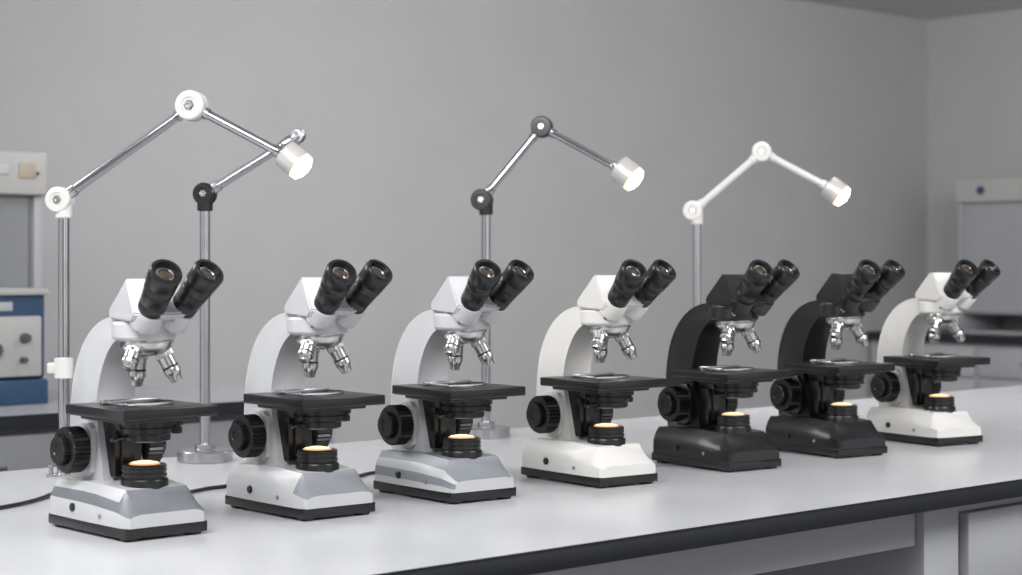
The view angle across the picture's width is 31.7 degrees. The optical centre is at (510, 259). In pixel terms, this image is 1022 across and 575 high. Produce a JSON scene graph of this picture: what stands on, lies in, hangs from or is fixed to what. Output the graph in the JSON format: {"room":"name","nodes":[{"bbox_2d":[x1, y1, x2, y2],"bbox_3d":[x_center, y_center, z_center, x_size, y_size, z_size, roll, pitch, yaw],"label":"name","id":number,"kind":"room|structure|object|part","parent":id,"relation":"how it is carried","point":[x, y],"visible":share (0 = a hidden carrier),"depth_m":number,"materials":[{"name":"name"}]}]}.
{"room":"laboratory","nodes":[
{"label":"laboratory","id":0,"kind":"room"},
{"bbox_2d":[0,0,927,442],"bbox_3d":[-1.648,-0.050,6.899,11.120,2.700,0.121,0,0,-42],"label":"wall","id":1,"kind":"structure","parent":0,"point":[405,110],"depth_m":8.13,"materials":[{"name":"grey paint"}]},
{"bbox_2d":[799,0,1021,19],"bbox_3d":[2.038,-1.450,2.817,11.120,0.100,11.120,0,0,-42],"label":"ceiling","id":2,"kind":"structure","parent":0,"point":[920,9],"depth_m":9.94,"materials":[{"name":"paint"}]},
{"bbox_2d":[928,9,1021,328],"bbox_3d":[5.490,-0.050,7.200,0.122,2.700,9.000,0,0,-42],"label":"wall","id":3,"kind":"structure","parent":0,"point":[975,61],"depth_m":10.30,"materials":[{"name":"grey paint"}]},
{"bbox_3d":[2.038,1.350,2.817,11.120,0.100,11.120,0,0,-42],"label":"floor","id":4,"kind":"structure","parent":0,"visible":0},
{"bbox_2d":[0,426,57,471],"bbox_3d":[-1.580,0.868,4.836,0.755,0.865,0.708,0,0,-42],"label":"base cabinet","id":5,"kind":"object","parent":4,"relation":"on","point":[20,448],"visible":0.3,"depth_m":4.69,"materials":[{"name":"metal"}]},
{"bbox_3d":[-1.353,0.535,4.584,0.140,0.012,0.029,0,0,-42],"label":"handle","id":6,"kind":"part","parent":5,"relation":"part of","materials":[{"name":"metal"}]},
{"bbox_2d":[162,413,332,457],"bbox_3d":[-1.016,0.868,5.345,0.755,0.865,0.708,0,0,-42],"label":"base cabinet","id":7,"kind":"object","parent":4,"relation":"on","point":[220,425],"visible":0.02,"depth_m":5.04,"materials":[{"name":"metal"}]},
{"bbox_2d":[533,507,957,574],"bbox_3d":[-0.438,0.867,2.941,2.230,0.867,1.235,0,0,-42],"label":"base cabinet","id":8,"kind":"object","parent":4,"relation":"on","point":[923,543],"visible":0.13,"depth_m":3.04,"materials":[{"name":"grey metal"}]},
{"bbox_2d":[0,385,1021,574],"bbox_3d":[0.615,0.416,3.915,5.206,0.032,1.360,0,0,-42],"label":"countertop","id":9,"kind":"structure","parent":8,"relation":"on","point":[549,525],"depth_m":2.87,"materials":[{"name":"white laminate"}]},
{"bbox_2d":[0,492,51,509],"bbox_3d":[-0.797,0.396,2.983,0.035,0.007,0.402,0,0,14],"label":"power cable","id":10,"kind":"object","parent":9,"relation":"on","point":[48,495],"visible":0.61,"depth_m":2.94,"materials":[{"name":"black rubber"}]},
{"bbox_2d":[49,259,223,541],"bbox_3d":[-0.546,0.199,2.645,0.174,0.401,0.301,0,0,-42],"label":"microscope","id":11,"kind":"object","parent":9,"relation":"on","point":[113,446],"visible":1,"depth_m":2.61,"materials":[{"name":"grey metal"}]},
{"bbox_3d":[-0.650,0.281,2.670,0.053,0.069,0.069,0,0,-42],"label":"focus knob","id":12,"kind":"part","parent":11,"relation":"part of","materials":[{"name":"black plastic"}]},
{"bbox_2d":[69,503,74,511],"bbox_3d":[-0.646,0.364,2.650,0.004,0.013,0.013,0,0,-42],"label":"switch","id":13,"kind":"object","parent":11,"relation":"attached to","point":[72,506],"depth_m":2.65,"materials":[{"name":"black plastic"}]},
{"bbox_3d":[-0.597,0.210,2.701,0.072,0.259,0.141,0,0,-42],"label":"arm","id":14,"kind":"part","parent":11,"relation":"part of","materials":[{"name":"white metal"}]},
{"bbox_3d":[-0.570,0.388,2.671,0.136,0.016,0.228,0,0,-42],"label":"plate","id":15,"kind":"part","parent":11,"relation":"part of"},
{"bbox_3d":[-0.560,0.281,2.751,0.053,0.069,0.069,0,0,-42],"label":"focus knob","id":16,"kind":"part","parent":11,"relation":"part of","materials":[{"name":"black plastic"}]},
{"bbox_3d":[-0.497,0.245,2.677,0.019,0.026,0.019,0,0,-42],"label":"stage knob","id":17,"kind":"part","parent":11,"relation":"part of","materials":[{"name":"black plastic"}]},
{"bbox_2d":[45,90,311,477],"bbox_3d":[-0.612,0.044,3.319,0.491,0.713,0.059,0,0,0],"label":"lamp","id":18,"kind":"object","parent":9,"relation":"on","point":[190,105],"visible":0.96,"depth_m":3.31,"materials":[{"name":"metal"}]},
{"bbox_3d":[-0.710,-0.197,3.320,0.235,0.175,0.022,0,0,0],"label":"lamp arm","id":19,"kind":"part","parent":18,"relation":"part of","materials":[{"name":"silver metal"}]},
{"bbox_3d":[-0.496,-0.235,3.320,0.172,0.103,0.022,0,0,0],"label":"lamp arm","id":20,"kind":"part","parent":18,"relation":"part of","materials":[{"name":"silver metal"}]},
{"bbox_2d":[289,154,311,178],"bbox_3d":[-0.388,-0.173,3.317,0.043,0.048,0.053,0,0,0],"label":"diffuser","id":21,"kind":"object","parent":18,"relation":"attached to","point":[299,164],"depth_m":3.30,"materials":[{"name":"white plastic"}]},
{"bbox_2d":[190,484,226,493],"bbox_3d":[-0.518,0.396,3.128,0.017,0.007,0.201,0,0,29],"label":"power cable","id":22,"kind":"object","parent":9,"relation":"on","point":[224,485],"visible":0.5,"depth_m":3.12,"materials":[{"name":"black rubber"}]},
{"bbox_2d":[177,129,305,463],"bbox_3d":[-0.536,0.070,3.580,0.255,0.661,0.110,0,0,0],"label":"lamp","id":23,"kind":"object","parent":9,"relation":"on","point":[204,194],"visible":0.76,"depth_m":3.57,"materials":[{"name":"metal"}]},
{"bbox_3d":[-0.516,-0.189,3.580,0.175,0.119,0.022,0,0,0],"label":"lamp arm","id":24,"kind":"part","parent":23,"relation":"part of","materials":[{"name":"metal"}]},
{"bbox_3d":[-0.433,-0.232,3.580,0.036,0.041,0.022,0,0,0],"label":"lamp arm","id":25,"kind":"part","parent":23,"relation":"part of","materials":[{"name":"metal"}]},
{"bbox_2d":[225,259,392,520],"bbox_3d":[-0.316,0.199,2.849,0.174,0.401,0.301,0,0,-40],"label":"microscope","id":26,"kind":"object","parent":9,"relation":"on","point":[283,435],"visible":1,"depth_m":2.81,"materials":[{"name":"grey metal"}]},
{"bbox_3d":[-0.418,0.281,2.876,0.053,0.069,0.069,0,0,-40],"label":"focus knob","id":27,"kind":"part","parent":26,"relation":"part of","materials":[{"name":"black plastic"}]},
{"bbox_2d":[247,485,251,492],"bbox_3d":[-0.415,0.364,2.857,0.004,0.013,0.013,0,0,-41],"label":"switch","id":28,"kind":"object","parent":26,"relation":"attached to","point":[249,487],"depth_m":2.85,"materials":[{"name":"black plastic"}]},
{"bbox_3d":[-0.365,0.210,2.907,0.072,0.259,0.141,0,0,-40],"label":"arm","id":29,"kind":"part","parent":26,"relation":"part of","materials":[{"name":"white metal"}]},
{"bbox_3d":[-0.339,0.388,2.876,0.136,0.016,0.228,0,0,-41],"label":"plate","id":30,"kind":"part","parent":26,"relation":"part of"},
{"bbox_3d":[-0.327,0.281,2.955,0.053,0.069,0.069,0,0,-40],"label":"focus knob","id":31,"kind":"part","parent":26,"relation":"part of","materials":[{"name":"black plastic"}]},
{"bbox_3d":[-0.265,0.245,2.880,0.019,0.026,0.019,0,0,-41],"label":"stage knob","id":32,"kind":"part","parent":26,"relation":"part of","materials":[{"name":"black plastic"}]},
{"bbox_2d":[359,471,374,476],"bbox_3d":[-0.265,0.396,3.317,0.028,0.007,0.190,0,0,27],"label":"power cable","id":33,"kind":"object","parent":9,"relation":"on","point":[370,472],"visible":0.22,"depth_m":3.33,"materials":[{"name":"black rubber"}]},
{"bbox_2d":[373,259,533,503],"bbox_3d":[-0.093,0.199,3.040,0.174,0.401,0.301,0,0,-38],"label":"microscope","id":34,"kind":"object","parent":9,"relation":"on","point":[427,423],"visible":1,"depth_m":3.00,"materials":[{"name":"grey metal"}]},
{"bbox_3d":[-0.194,0.281,3.070,0.053,0.069,0.069,0,0,-38],"label":"focus knob","id":35,"kind":"part","parent":34,"relation":"part of","materials":[{"name":"black plastic"}]},
{"bbox_2d":[395,471,400,478],"bbox_3d":[-0.192,0.364,3.051,0.004,0.013,0.013,0,0,-39],"label":"switch","id":36,"kind":"object","parent":34,"relation":"attached to","point":[397,473],"depth_m":3.05,"materials":[{"name":"black plastic"}]},
{"bbox_3d":[-0.140,0.210,3.099,0.072,0.259,0.141,0,0,-38],"label":"arm","id":37,"kind":"part","parent":34,"relation":"part of","materials":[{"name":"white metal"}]},
{"bbox_3d":[-0.115,0.388,3.067,0.136,0.016,0.228,0,0,-38],"label":"plate","id":38,"kind":"part","parent":34,"relation":"part of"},
{"bbox_3d":[-0.100,0.281,3.146,0.053,0.069,0.069,0,0,-38],"label":"focus knob","id":39,"kind":"part","parent":34,"relation":"part of","materials":[{"name":"black plastic"}]},
{"bbox_3d":[-0.041,0.245,3.068,0.019,0.026,0.019,0,0,-39],"label":"stage knob","id":40,"kind":"part","parent":34,"relation":"part of","materials":[{"name":"black plastic"}]},
{"bbox_2d":[469,116,642,438],"bbox_3d":[0.094,0.037,4.070,0.411,0.725,0.110,0,0,0],"label":"lamp","id":41,"kind":"object","parent":9,"relation":"on","point":[625,172],"visible":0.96,"depth_m":4.06,"materials":[{"name":"metal"}]},
{"bbox_3d":[0.002,-0.218,4.070,0.135,0.159,0.022,0,0,0],"label":"lamp arm","id":42,"kind":"part","parent":41,"relation":"part of","materials":[{"name":"silver metal"}]},
{"bbox_3d":[0.164,-0.250,4.070,0.176,0.107,0.022,0,0,0],"label":"lamp arm","id":43,"kind":"part","parent":41,"relation":"part of","materials":[{"name":"silver metal"}]},
{"bbox_2d":[623,167,642,189],"bbox_3d":[0.275,-0.185,4.066,0.048,0.054,0.060,0,0,0],"label":"diffuser","id":44,"kind":"object","parent":41,"relation":"attached to","point":[632,176],"depth_m":4.04,"materials":[{"name":"white plastic"}]},
{"bbox_2d":[521,259,675,487],"bbox_3d":[0.162,0.199,3.245,0.174,0.401,0.301,0,0,-37],"label":"microscope","id":45,"kind":"object","parent":9,"relation":"on","point":[570,412],"visible":1,"depth_m":3.21,"materials":[{"name":"white metal"}]},
{"bbox_3d":[0.061,0.281,3.278,0.053,0.069,0.069,0,0,-37],"label":"focus knob","id":46,"kind":"part","parent":45,"relation":"part of","materials":[{"name":"black plastic"}]},
{"bbox_2d":[543,457,547,464],"bbox_3d":[0.063,0.364,3.259,0.004,0.013,0.013,0,0,-37],"label":"switch","id":47,"kind":"object","parent":45,"relation":"attached to","point":[545,460],"depth_m":3.26,"materials":[{"name":"black plastic"}]},
{"bbox_3d":[0.116,0.210,3.305,0.072,0.259,0.141,0,0,-37],"label":"arm","id":48,"kind":"part","parent":45,"relation":"part of","materials":[{"name":"white ceramic"}]},
{"bbox_3d":[0.140,0.388,3.273,0.136,0.016,0.228,0,0,-37],"label":"plate","id":49,"kind":"part","parent":45,"relation":"part of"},
{"bbox_3d":[0.157,0.281,3.351,0.053,0.069,0.069,0,0,-37],"label":"focus knob","id":50,"kind":"part","parent":45,"relation":"part of","materials":[{"name":"black plastic"}]},
{"bbox_2d":[652,259,799,472],"bbox_3d":[0.419,0.199,3.481,0.174,0.401,0.301,0,0,-35],"label":"microscope","id":51,"kind":"object","parent":9,"relation":"on","point":[698,402],"visible":1,"depth_m":3.45,"materials":[{"name":"black metal"}]},
{"bbox_3d":[0.319,0.281,3.518,0.053,0.069,0.069,0,0,-35],"label":"focus knob","id":52,"kind":"part","parent":51,"relation":"part of","materials":[{"name":"black plastic"}]},
{"bbox_3d":[0.376,0.210,3.543,0.072,0.259,0.141,0,0,-35],"label":"arm","id":53,"kind":"part","parent":51,"relation":"part of","materials":[{"name":"black ceramic"}]},
{"bbox_3d":[0.399,0.388,3.510,0.136,0.016,0.228,0,0,-35],"label":"plate","id":54,"kind":"part","parent":51,"relation":"part of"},
{"bbox_3d":[0.418,0.281,3.587,0.053,0.069,0.069,0,0,-35],"label":"focus knob","id":55,"kind":"part","parent":51,"relation":"part of","materials":[{"name":"black plastic"}]},
{"bbox_2d":[683,142,849,306],"bbox_3d":[0.636,0.051,4.550,0.442,0.699,0.110,0,0,0],"label":"lamp","id":56,"kind":"object","parent":9,"relation":"on","point":[835,191],"visible":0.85,"depth_m":4.54,"materials":[{"name":"metal"}]},
{"bbox_3d":[0.547,-0.198,4.550,0.168,0.148,0.022,0,0,0],"label":"lamp arm","id":57,"kind":"part","parent":56,"relation":"part of","materials":[{"name":"white metal"}]},
{"bbox_3d":[0.726,-0.225,4.550,0.170,0.102,0.022,0,0,0],"label":"lamp arm","id":58,"kind":"part","parent":56,"relation":"part of","materials":[{"name":"white metal"}]},
{"bbox_2d":[833,186,849,205],"bbox_3d":[0.833,-0.163,4.546,0.047,0.052,0.058,0,0,0],"label":"diffuser","id":59,"kind":"object","parent":56,"relation":"attached to","point":[840,193],"depth_m":4.52,"materials":[{"name":"white plastic"}]},
{"bbox_2d":[765,259,904,458],"bbox_3d":[0.672,0.199,3.718,0.174,0.401,0.301,0,0,-33],"label":"microscope","id":60,"kind":"object","parent":9,"relation":"on","point":[813,417],"visible":0.99,"depth_m":3.69,"materials":[{"name":"black metal"}]},
{"bbox_3d":[0.574,0.281,3.758,0.053,0.069,0.069,0,0,-33],"label":"focus knob","id":61,"kind":"part","parent":60,"relation":"part of","materials":[{"name":"black plastic"}]},
{"bbox_3d":[0.631,0.210,3.782,0.072,0.259,0.141,0,0,-33],"label":"arm","id":62,"kind":"part","parent":60,"relation":"part of","materials":[{"name":"black ceramic"}]},
{"bbox_3d":[0.653,0.388,3.748,0.136,0.016,0.228,0,0,-33],"label":"plate","id":63,"kind":"part","parent":60,"relation":"part of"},
{"bbox_3d":[0.675,0.281,3.824,0.053,0.069,0.069,0,0,-33],"label":"focus knob","id":64,"kind":"part","parent":60,"relation":"part of","materials":[{"name":"black plastic"}]},
{"bbox_2d":[866,259,1000,446],"bbox_3d":[0.929,0.199,3.950,0.174,0.401,0.301,0,0,-31],"label":"microscope","id":65,"kind":"object","parent":9,"relation":"on","point":[912,407],"visible":0.99,"depth_m":3.92,"materials":[{"name":"white metal"}]},
{"bbox_3d":[0.832,0.281,3.993,0.053,0.069,0.069,0,0,-32],"label":"focus knob","id":66,"kind":"part","parent":65,"relation":"part of","materials":[{"name":"black plastic"}]},
{"bbox_3d":[0.889,0.210,4.014,0.072,0.259,0.141,0,0,-32],"label":"arm","id":67,"kind":"part","parent":65,"relation":"part of","materials":[{"name":"white ceramic"}]},
{"bbox_3d":[0.910,0.388,3.980,0.136,0.016,0.228,0,0,-32],"label":"plate","id":68,"kind":"part","parent":65,"relation":"part of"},
{"bbox_3d":[0.935,0.281,4.056,0.053,0.069,0.069,0,0,-32],"label":"focus knob","id":69,"kind":"part","parent":65,"relation":"part of","materials":[{"name":"black plastic"}]},
{"bbox_3d":[0.350,0.867,3.652,0.105,0.867,1.235,0,0,-42],"label":"leg","id":70,"kind":"part","parent":8,"relation":"part of","materials":[{"name":"grey metal"}]},
{"bbox_2d":[871,339,978,397],"bbox_3d":[2.443,0.871,10.017,0.608,0.859,0.695,0,0,-42],"label":"base cabinet","id":71,"kind":"object","parent":4,"relation":"on","point":[968,379],"visible":0.2,"depth_m":9.66,"materials":[{"name":"grey metal"}]},
{"bbox_3d":[2.247,0.921,9.839,0.022,0.577,0.667,0,0,-42],"label":"door","id":72,"kind":"part","parent":71,"relation":"part of","materials":[{"name":"grey metal"}]},
{"bbox_3d":[2.247,0.541,9.839,0.022,0.160,0.671,0,0,-42],"label":"drawer","id":73,"kind":"part","parent":71,"relation":"part of","materials":[{"name":"grey metal"}]},
{"bbox_2d":[866,329,1021,344],"bbox_3d":[3.217,0.420,9.162,0.615,0.040,3.000,0,0,-42],"label":"countertop","id":74,"kind":"structure","parent":71,"relation":"on","point":[945,334],"depth_m":9.55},
{"bbox_2d":[955,177,1021,334],"bbox_3d":[2.991,-0.020,9.525,0.454,0.840,1.210,0,0,-42],"label":"fume hood","id":75,"kind":"object","parent":74,"relation":"on","point":[989,209],"visible":0.89,"depth_m":9.69,"materials":[{"name":"grey metal"}]},
{"bbox_3d":[2.859,-0.015,9.405,0.010,0.589,1.136,0,0,-42],"label":"sash","id":76,"kind":"part","parent":75,"relation":"part of","materials":[{"name":"glass"}]},
{"bbox_3d":[2.858,0.287,9.405,0.024,0.015,1.136,0,0,-42],"label":"sash rail","id":77,"kind":"part","parent":75,"relation":"part of","materials":[{"name":"metal"}]},
{"bbox_2d":[958,497,1021,574],"bbox_3d":[0.734,0.867,3.943,0.845,0.866,1.228,0,0,-42],"label":"base cabinet","id":78,"kind":"object","parent":4,"relation":"on","point":[989,533],"visible":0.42,"depth_m":3.28,"materials":[{"name":"grey laminate"}]},
{"bbox_2d":[979,343,1021,388],"bbox_3d":[2.912,0.871,9.497,0.608,0.859,0.695,0,0,-42],"label":"base cabinet","id":79,"kind":"object","parent":4,"relation":"on","point":[1004,369],"visible":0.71,"depth_m":9.46,"materials":[{"name":"grey laminate"}]},
{"bbox_3d":[2.716,0.541,9.320,0.022,0.160,0.671,0,0,-42],"label":"drawer","id":80,"kind":"part","parent":79,"relation":"part of","materials":[{"name":"grey metal"}]},
{"bbox_3d":[2.716,0.921,9.320,0.022,0.577,0.667,0,0,-42],"label":"door","id":81,"kind":"part","parent":79,"relation":"part of","materials":[{"name":"grey metal"}]},
{"bbox_3d":[-2.144,0.867,4.326,0.755,0.865,0.708,0,0,-42],"label":"base cabinet","id":82,"kind":"object","parent":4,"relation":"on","visible":0},
{"bbox_2d":[0,382,244,429],"bbox_3d":[-1.591,0.417,4.851,2.320,0.034,0.750,0,0,-42],"label":"countertop","id":83,"kind":"structure","parent":82,"relation":"on","point":[228,397],"depth_m":5.09,"materials":[{"name":"white laminate"}]},
{"bbox_2d":[0,150,46,287],"bbox_3d":[-1.889,0.040,5.088,1.110,0.720,0.314,0,0,-42],"label":"fume hood","id":84,"kind":"object","parent":83,"relation":"on","point":[23,174],"visible":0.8,"depth_m":5.32,"materials":[{"name":"grey metal"}]},
{"bbox_3d":[-1.481,-0.265,5.247,0.040,0.030,0.004,0,0,-42],"label":"control panel","id":85,"kind":"part","parent":84,"relation":"part of","materials":[{"name":"white plastic"}]},
{"bbox_3d":[-1.817,0.045,5.007,1.036,0.469,0.010,0,0,-42],"label":"sash","id":86,"kind":"part","parent":84,"relation":"part of","materials":[{"name":"glass"}]},
{"bbox_3d":[-1.423,-0.263,5.299,0.055,0.045,0.004,0,0,-42],"label":"control panel","id":87,"kind":"part","parent":84,"relation":"part of","materials":[{"name":"beige plastic"}]},
{"bbox_2d":[0,287,48,405],"bbox_3d":[-1.557,0.239,4.932,0.508,0.321,0.286,0,0,-42],"label":"instrument","id":88,"kind":"object","parent":83,"relation":"on","point":[22,382],"visible":1,"depth_m":4.96,"materials":[{"name":"blue paint"}]},
{"bbox_3d":[-1.401,0.245,4.895,0.044,0.044,0.022,0,0,-42],"label":"knob","id":89,"kind":"part","parent":88,"relation":"part of","materials":[{"name":"grey metal"}]},
{"bbox_3d":[-1.483,0.238,4.845,0.476,0.167,0.013,0,0,-42],"label":"panel","id":90,"kind":"part","parent":88,"relation":"part of","materials":[{"name":"white plastic"}]},
{"bbox_3d":[-1.563,0.088,4.939,0.508,0.018,0.268,0,0,-42],"label":"lid","id":91,"kind":"part","parent":88,"relation":"part of","materials":[{"name":"white plastic"}]},
{"bbox_3d":[-1.338,0.275,4.952,0.018,0.018,0.022,0,0,-42],"label":"knob","id":92,"kind":"part","parent":88,"relation":"part of","materials":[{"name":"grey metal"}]},
{"bbox_3d":[-1.335,0.215,4.955,0.028,0.028,0.022,0,0,-42],"label":"knob","id":93,"kind":"part","parent":88,"relation":"part of","materials":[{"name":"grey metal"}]}
]}

